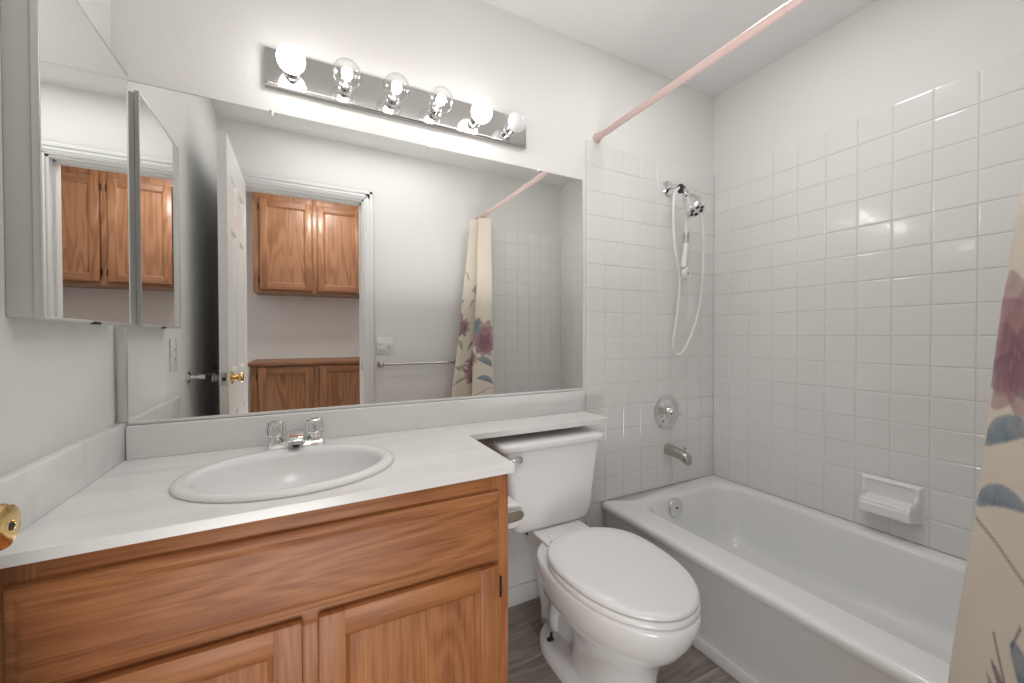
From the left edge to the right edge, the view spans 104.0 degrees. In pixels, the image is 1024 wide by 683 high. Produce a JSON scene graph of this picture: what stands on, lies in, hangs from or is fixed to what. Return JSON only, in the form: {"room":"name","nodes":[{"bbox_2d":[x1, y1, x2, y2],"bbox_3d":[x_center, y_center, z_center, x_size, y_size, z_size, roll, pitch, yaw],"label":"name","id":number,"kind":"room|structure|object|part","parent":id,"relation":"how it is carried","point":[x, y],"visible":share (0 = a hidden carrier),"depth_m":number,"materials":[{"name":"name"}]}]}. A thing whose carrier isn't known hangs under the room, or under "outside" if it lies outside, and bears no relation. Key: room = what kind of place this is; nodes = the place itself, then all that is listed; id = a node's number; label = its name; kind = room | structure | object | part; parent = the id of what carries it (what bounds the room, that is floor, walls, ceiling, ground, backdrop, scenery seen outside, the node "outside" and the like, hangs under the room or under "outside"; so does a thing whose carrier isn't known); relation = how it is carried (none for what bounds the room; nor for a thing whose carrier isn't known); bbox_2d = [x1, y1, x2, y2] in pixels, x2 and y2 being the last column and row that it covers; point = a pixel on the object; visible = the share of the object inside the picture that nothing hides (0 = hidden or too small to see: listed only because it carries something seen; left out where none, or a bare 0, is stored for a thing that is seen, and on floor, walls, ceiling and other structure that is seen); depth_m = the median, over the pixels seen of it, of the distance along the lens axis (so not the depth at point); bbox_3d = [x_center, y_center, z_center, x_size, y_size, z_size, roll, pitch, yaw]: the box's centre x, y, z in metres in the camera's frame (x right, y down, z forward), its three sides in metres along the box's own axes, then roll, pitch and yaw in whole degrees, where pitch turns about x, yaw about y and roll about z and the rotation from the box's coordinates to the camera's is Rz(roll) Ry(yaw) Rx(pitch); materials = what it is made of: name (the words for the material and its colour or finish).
{"room":"bathroom","nodes":[
{"label":"bathroom","id":0,"kind":"room"},
{"bbox_2d":[0,503,20,550],"bbox_3d":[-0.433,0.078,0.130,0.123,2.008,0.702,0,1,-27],"label":"door knob","id":1,"kind":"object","parent":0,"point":[10,514],"depth_m":0.40,"materials":[{"name":"gold metal"}]},
{"bbox_2d":[0,0,115,475],"bbox_3d":[-0.738,-0.105,0.337,0.095,2.386,1.595,0,1,-27],"label":"wall","id":2,"kind":"structure","parent":0,"point":[58,378],"depth_m":0.79,"materials":[{"name":"paint"}]},
{"bbox_2d":[1,0,130,324],"bbox_3d":[-0.928,-0.365,0.859,0.048,0.657,0.397,0,1,-27],"label":"medicine cabinet","id":3,"kind":"object","parent":2,"relation":"attached to","point":[65,90],"visible":1,"depth_m":0.77,"materials":[{"name":"metal"}]},
{"bbox_3d":[-0.912,-0.368,0.868,0.004,0.643,0.388,0,1,-27],"label":"mirror pane","id":4,"kind":"part","parent":3,"relation":"part of","materials":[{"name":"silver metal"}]},
{"bbox_2d":[110,0,713,587],"bbox_3d":[-0.006,-0.123,1.667,2.616,2.386,0.100,0,1,-27],"label":"wall","id":5,"kind":"structure","parent":0,"point":[568,90],"depth_m":1.47,"materials":[{"name":"paint"}]},
{"bbox_2d":[117,80,582,424],"bbox_3d":[-0.370,-0.245,1.415,1.534,0.928,0.012,0,1,-27],"label":"wall mirror","id":6,"kind":"object","parent":5,"relation":"attached to","point":[280,263],"visible":0.99,"depth_m":1.30,"materials":[{"name":"silver metal"}]},
{"bbox_2d":[126,390,582,459],"bbox_3d":[-0.362,0.267,1.420,1.514,0.092,0.019,0,1,-27],"label":"backsplash","id":7,"kind":"structure","parent":5,"relation":"attached to","point":[143,441],"depth_m":1.31,"materials":[{"name":"stone"}]},
{"bbox_2d":[264,43,526,149],"bbox_3d":[-0.319,-0.835,1.363,0.902,0.115,0.138,0,1,-27],"label":"vanity light bar","id":8,"kind":"object","parent":5,"relation":"attached to","point":[287,69],"visible":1,"depth_m":1.35,"materials":[{"name":"metal"}]},
{"bbox_3d":[-0.647,-0.824,1.172,0.076,0.076,0.085,0,1,-27],"label":"bulb","id":9,"kind":"part","parent":8,"relation":"part of","materials":[{"name":"white glass"}]},
{"bbox_2d":[283,70,300,81],"bbox_3d":[-0.671,-0.825,1.219,0.048,0.048,0.032,0,1,-27],"label":"socket","id":10,"kind":"object","parent":8,"relation":"attached to","point":[287,77],"depth_m":1.23,"materials":[{"name":"silver metal"}]},
{"bbox_2d":[337,77,352,94],"bbox_3d":[-0.537,-0.826,1.288,0.048,0.048,0.032,0,1,-27],"label":"socket","id":11,"kind":"object","parent":8,"relation":"attached to","point":[341,83],"depth_m":1.29,"materials":[{"name":"silver metal"}]},
{"bbox_2d":[385,90,398,106],"bbox_3d":[-0.404,-0.827,1.356,0.048,0.048,0.032,0,1,-27],"label":"socket","id":12,"kind":"object","parent":8,"relation":"attached to","point":[391,99],"depth_m":1.35,"materials":[{"name":"silver metal"}]},
{"bbox_2d":[428,102,441,117],"bbox_3d":[-0.271,-0.828,1.425,0.048,0.048,0.032,0,1,-27],"label":"socket","id":13,"kind":"object","parent":8,"relation":"attached to","point":[437,109],"depth_m":1.42,"materials":[{"name":"silver metal"}]},
{"bbox_2d":[468,115,479,127],"bbox_3d":[-0.135,-0.829,1.495,0.048,0.048,0.032,0,1,-27],"label":"socket","id":14,"kind":"object","parent":8,"relation":"attached to","point":[472,123],"depth_m":1.50,"materials":[{"name":"silver metal"}]},
{"bbox_3d":[-0.111,-0.829,1.448,0.076,0.076,0.085,0,1,-27],"label":"bulb","id":15,"kind":"part","parent":8,"relation":"part of","materials":[{"name":"white glass"}]},
{"bbox_2d":[503,124,513,136],"bbox_3d":[-0.005,-0.830,1.562,0.048,0.048,0.032,0,1,-27],"label":"socket","id":16,"kind":"object","parent":8,"relation":"attached to","point":[507,132],"depth_m":1.56,"materials":[{"name":"silver metal"}]},
{"bbox_3d":[0.018,-0.830,1.517,0.072,0.072,0.081,0,1,-27],"label":"bulb","id":17,"kind":"part","parent":8,"relation":"part of","materials":[{"name":"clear glass"}]},
{"bbox_2d":[508,579,539,607],"bbox_3d":[0.045,1.033,1.643,0.646,0.075,0.012,0,1,-27],"label":"baseboard","id":18,"kind":"structure","parent":5,"relation":"attached to","point":[518,594],"depth_m":1.64,"materials":[{"name":"white paint"}]},
{"bbox_2d":[585,502,599,527],"bbox_3d":[0.367,0.901,1.811,0.082,0.340,0.006,0,1,-27],"label":"tiled wall","id":19,"kind":"structure","parent":5,"relation":"attached to","point":[592,519],"depth_m":1.81,"materials":[{"name":"tile"}]},
{"bbox_2d":[585,140,713,503],"bbox_3d":[0.713,-0.082,1.978,0.864,1.625,0.006,0,1,-27],"label":"wall tile","id":20,"kind":"structure","parent":5,"relation":"attached to","point":[631,272],"depth_m":1.93,"materials":[{"name":"tile"}]},
{"bbox_2d":[654,394,680,428],"bbox_3d":[0.788,0.352,1.986,0.174,0.174,0.057,0,1,-27],"label":"shower valve","id":21,"kind":"object","parent":20,"relation":"attached to","point":[666,409],"visible":1,"depth_m":1.98,"materials":[{"name":"silver metal"}]},
{"bbox_3d":[0.799,0.352,1.982,0.068,0.052,0.039,0,1,-27],"label":"handle","id":22,"kind":"part","parent":21,"relation":"part of","materials":[{"name":"silver metal"}]},
{"bbox_2d":[664,444,691,465],"bbox_3d":[0.815,0.550,1.960,0.054,0.082,0.131,0,1,-27],"label":"tub spout","id":23,"kind":"object","parent":20,"relation":"attached to","point":[682,455],"visible":1,"depth_m":1.93,"materials":[{"name":"silver metal"}]},
{"bbox_2d":[662,181,705,217],"bbox_3d":[0.827,-0.695,1.914,0.097,0.215,0.198,0,1,-27],"label":"shower","id":24,"kind":"object","parent":20,"relation":"attached to","point":[693,205],"visible":0.86,"depth_m":1.87,"materials":[{"name":"silver metal"}]},
{"bbox_3d":[0.805,-0.744,1.954,0.023,0.063,0.105,0,1,-27],"label":"arm","id":25,"kind":"part","parent":24,"relation":"part of","materials":[{"name":"silver metal"}]},
{"bbox_2d":[671,184,704,356],"bbox_3d":[0.861,-0.344,1.947,0.239,0.836,0.068,0,1,-27],"label":"shower hose","id":26,"kind":"object","parent":24,"relation":"attached to","point":[686,272],"visible":0.84,"depth_m":1.93,"materials":[{"name":"white rubber"}]},
{"bbox_3d":[0.827,-0.485,1.908,0.047,0.269,0.025,0,1,-27],"label":"handle","id":27,"kind":"part","parent":26,"relation":"part of","materials":[{"name":"white plastic"}]},
{"bbox_2d":[593,0,805,142],"bbox_3d":[0.722,-0.910,1.145,0.042,0.042,1.479,0,1,-27],"label":"shower rod","id":28,"kind":"object","parent":5,"relation":"attached to","point":[783,10],"visible":1,"depth_m":1.29,"materials":[{"name":"pink metal"}]},
{"label":"curtain ring","id":29,"kind":"object","parent":28,"relation":"hanging from","visible":0},
{"bbox_2d":[948,181,1023,682],"bbox_3d":[0.876,0.039,0.624,0.318,1.825,0.325,0,1,-27],"label":"shower curtain","id":30,"kind":"object","parent":29,"relation":"hanging from","point":[988,644],"visible":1,"depth_m":0.73,"materials":[{"name":"fabric"}]},
{"bbox_2d":[508,597,738,682],"bbox_3d":[0.532,1.112,0.271,2.956,0.050,3.100,0,1,-27],"label":"floor","id":31,"kind":"structure","parent":0,"point":[527,663],"depth_m":1.34,"materials":[{"name":"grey wood"}]},
{"bbox_2d":[0,474,507,682],"bbox_3d":[-0.526,0.708,1.041,0.911,0.742,0.526,0,1,-27],"label":"vanity cabinet","id":32,"kind":"object","parent":31,"relation":"on","point":[410,587],"visible":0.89,"depth_m":0.79,"materials":[{"name":"brown wood"}]},
{"bbox_3d":[-0.606,0.590,0.715,0.313,0.052,0.018,0,1,-27],"label":"rail","id":33,"kind":"part","parent":32,"relation":"part of","materials":[{"name":"brown wood"}]},
{"bbox_3d":[-0.604,0.768,0.715,0.305,0.303,0.008,0,1,-27],"label":"panel","id":34,"kind":"part","parent":32,"relation":"part of","materials":[{"name":"brown wood"}]},
{"bbox_3d":[-0.411,0.375,0.833,0.800,0.070,0.018,0,1,-27],"label":"frame rail","id":35,"kind":"part","parent":32,"relation":"part of","materials":[{"name":"brown wood"}]},
{"bbox_3d":[-0.411,0.556,0.836,0.800,0.054,0.018,0,1,-27],"label":"frame rail","id":36,"kind":"part","parent":32,"relation":"part of","materials":[{"name":"brown wood"}]},
{"bbox_2d":[0,390,607,568],"bbox_3d":[-0.248,0.275,1.180,1.542,0.120,0.551,0,1,-27],"label":"countertop","id":37,"kind":"structure","parent":32,"relation":"on","point":[108,488],"depth_m":0.98,"materials":[{"name":"stone"}]},
{"bbox_2d":[169,444,393,502],"bbox_3d":[-0.539,0.378,0.992,0.477,0.148,0.385,0,1,-27],"label":"sink","id":38,"kind":"object","parent":37,"relation":"in","point":[301,470],"visible":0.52,"depth_m":1.05,"materials":[{"name":"white ceramic"}]},
{"bbox_2d":[265,417,325,450],"bbox_3d":[-0.630,0.274,1.167,0.160,0.083,0.126,0,1,-27],"label":"faucet","id":39,"kind":"object","parent":37,"relation":"on","point":[275,429],"visible":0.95,"depth_m":1.17,"materials":[{"name":"silver metal"}]},
{"bbox_3d":[-0.693,0.273,1.174,0.042,0.046,0.042,0,1,-27],"label":"handle","id":40,"kind":"part","parent":39,"relation":"part of","materials":[{"name":"clear plastic"}]},
{"bbox_3d":[-0.693,0.257,1.174,0.051,0.047,0.048,0,1,-27],"label":"acrylic knob","id":41,"kind":"part","parent":39,"relation":"part of","materials":[{"name":"white"}]},
{"bbox_3d":[-0.646,0.304,1.198,0.160,0.022,0.056,0,1,-27],"label":"plate","id":42,"kind":"part","parent":39,"relation":"part of","materials":[{"name":"silver metal"}]},
{"bbox_3d":[-0.629,0.281,1.166,0.048,0.031,0.124,0,1,-27],"label":"spout","id":43,"kind":"part","parent":39,"relation":"part of","materials":[{"name":"silver metal"}]},
{"bbox_3d":[-0.602,0.272,1.221,0.042,0.046,0.042,0,1,-27],"label":"handle","id":44,"kind":"part","parent":39,"relation":"part of","materials":[{"name":"silver metal"}]},
{"bbox_3d":[-0.602,0.257,1.220,0.051,0.047,0.048,0,1,-27],"label":"acrylic knob","id":45,"kind":"part","parent":39,"relation":"part of","materials":[{"name":"white"}]},
{"bbox_3d":[-0.216,0.587,0.916,0.313,0.052,0.018,0,1,-27],"label":"rail","id":46,"kind":"part","parent":32,"relation":"part of","materials":[{"name":"brown wood"}]},
{"bbox_3d":[-0.215,0.765,0.916,0.305,0.303,0.008,0,1,-27],"label":"panel","id":47,"kind":"part","parent":32,"relation":"part of","materials":[{"name":"brown wood"}]},
{"bbox_2d":[508,510,523,523],"bbox_3d":[-0.033,0.485,1.159,0.076,0.040,0.154,0,1,-27],"label":"toilet paper holder","id":48,"kind":"object","parent":32,"relation":"attached to","point":[515,515],"visible":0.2,"depth_m":1.10,"materials":[{"name":"silver metal"}]},
{"bbox_2d":[508,496,522,528],"bbox_3d":[-0.026,0.485,1.161,0.072,0.072,0.110,0,1,-27],"label":"toilet paper roll","id":49,"kind":"object","parent":48,"relation":"on","point":[512,505],"visible":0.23,"depth_m":1.12,"materials":[{"name":"white paper"}]},
{"bbox_2d":[481,426,700,682],"bbox_3d":[0.250,0.717,1.315,0.456,0.714,0.762,0,1,-27],"label":"toilet","id":50,"kind":"object","parent":31,"relation":"on","point":[616,607],"visible":0.94,"depth_m":1.22,"materials":[{"name":"ceramic"}]},
{"bbox_3d":[0.005,0.414,1.382,0.073,0.024,0.030,0,1,-27],"label":"flush lever","id":51,"kind":"part","parent":50,"relation":"part of","materials":[{"name":"silver metal"}]},
{"bbox_3d":[0.121,0.538,1.563,0.426,0.300,0.188,0,1,-27],"label":"tank","id":52,"kind":"part","parent":50,"relation":"part of","materials":[{"name":"ceramic"}]},
{"bbox_3d":[0.122,0.372,1.558,0.456,0.031,0.206,0,1,-27],"label":"tank lid","id":53,"kind":"part","parent":50,"relation":"part of","materials":[{"name":"ceramic"}]},
{"bbox_3d":[0.300,0.888,1.248,0.372,0.373,0.595,0,1,-27],"label":"bowl","id":54,"kind":"part","parent":50,"relation":"part of","materials":[{"name":"ceramic"}]},
{"bbox_3d":[0.324,0.671,1.198,0.362,0.022,0.472,0,1,-27],"label":"seat lid","id":55,"kind":"part","parent":50,"relation":"part of","materials":[{"name":"plastic"}]},
{"bbox_3d":[0.326,0.693,1.195,0.364,0.018,0.468,0,1,-27],"label":"seat","id":56,"kind":"part","parent":50,"relation":"part of","materials":[{"name":"plastic"}]},
{"bbox_2d":[602,475,966,682],"bbox_3d":[1.087,0.881,1.353,0.772,0.290,1.465,0,1,-27],"label":"bathtub","id":57,"kind":"object","parent":31,"relation":"on","point":[790,592],"visible":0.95,"depth_m":1.40,"materials":[{"name":"ceramic"}]},
{"bbox_3d":[0.774,0.783,1.888,0.086,0.086,0.018,0,1,-27],"label":"overflow plate","id":58,"kind":"part","parent":57,"relation":"part of","materials":[{"name":"silver metal"}]},
{"bbox_2d":[692,634,761,682],"bbox_3d":[0.761,1.052,1.187,0.022,0.046,1.476,0,1,-27],"label":"trim","id":59,"kind":"structure","parent":57,"relation":"attached to","point":[728,665],"depth_m":1.30,"materials":[{"name":"white paint"}]},
{"bbox_2d":[482,0,877,96],"bbox_3d":[0.527,-1.324,0.241,2.956,0.050,3.100,0,1,-27],"label":"ceiling","id":60,"kind":"structure","parent":0,"point":[667,38],"depth_m":1.68,"materials":[{"name":"paint"}]},
{"bbox_2d":[713,0,1023,556],"bbox_3d":[1.503,-0.123,1.491,0.094,2.386,1.595,0,1,-27],"label":"wall","id":61,"kind":"structure","parent":0,"point":[887,53],"depth_m":1.59,"materials":[{"name":"paint"}]},
{"bbox_2d":[713,53,1023,560],"bbox_3d":[1.432,-0.078,1.520,0.006,1.625,1.467,0,1,-27],"label":"wall tile","id":62,"kind":"structure","parent":61,"relation":"attached to","point":[861,264],"depth_m":1.55,"materials":[{"name":"tile"}]},
{"bbox_2d":[858,472,924,525],"bbox_3d":[1.407,0.592,1.500,0.066,0.140,0.185,0,1,-27],"label":"soap dish","id":63,"kind":"object","parent":62,"relation":"attached to","point":[904,502],"visible":1,"depth_m":1.49,"materials":[{"name":"ceramic"}]}
]}

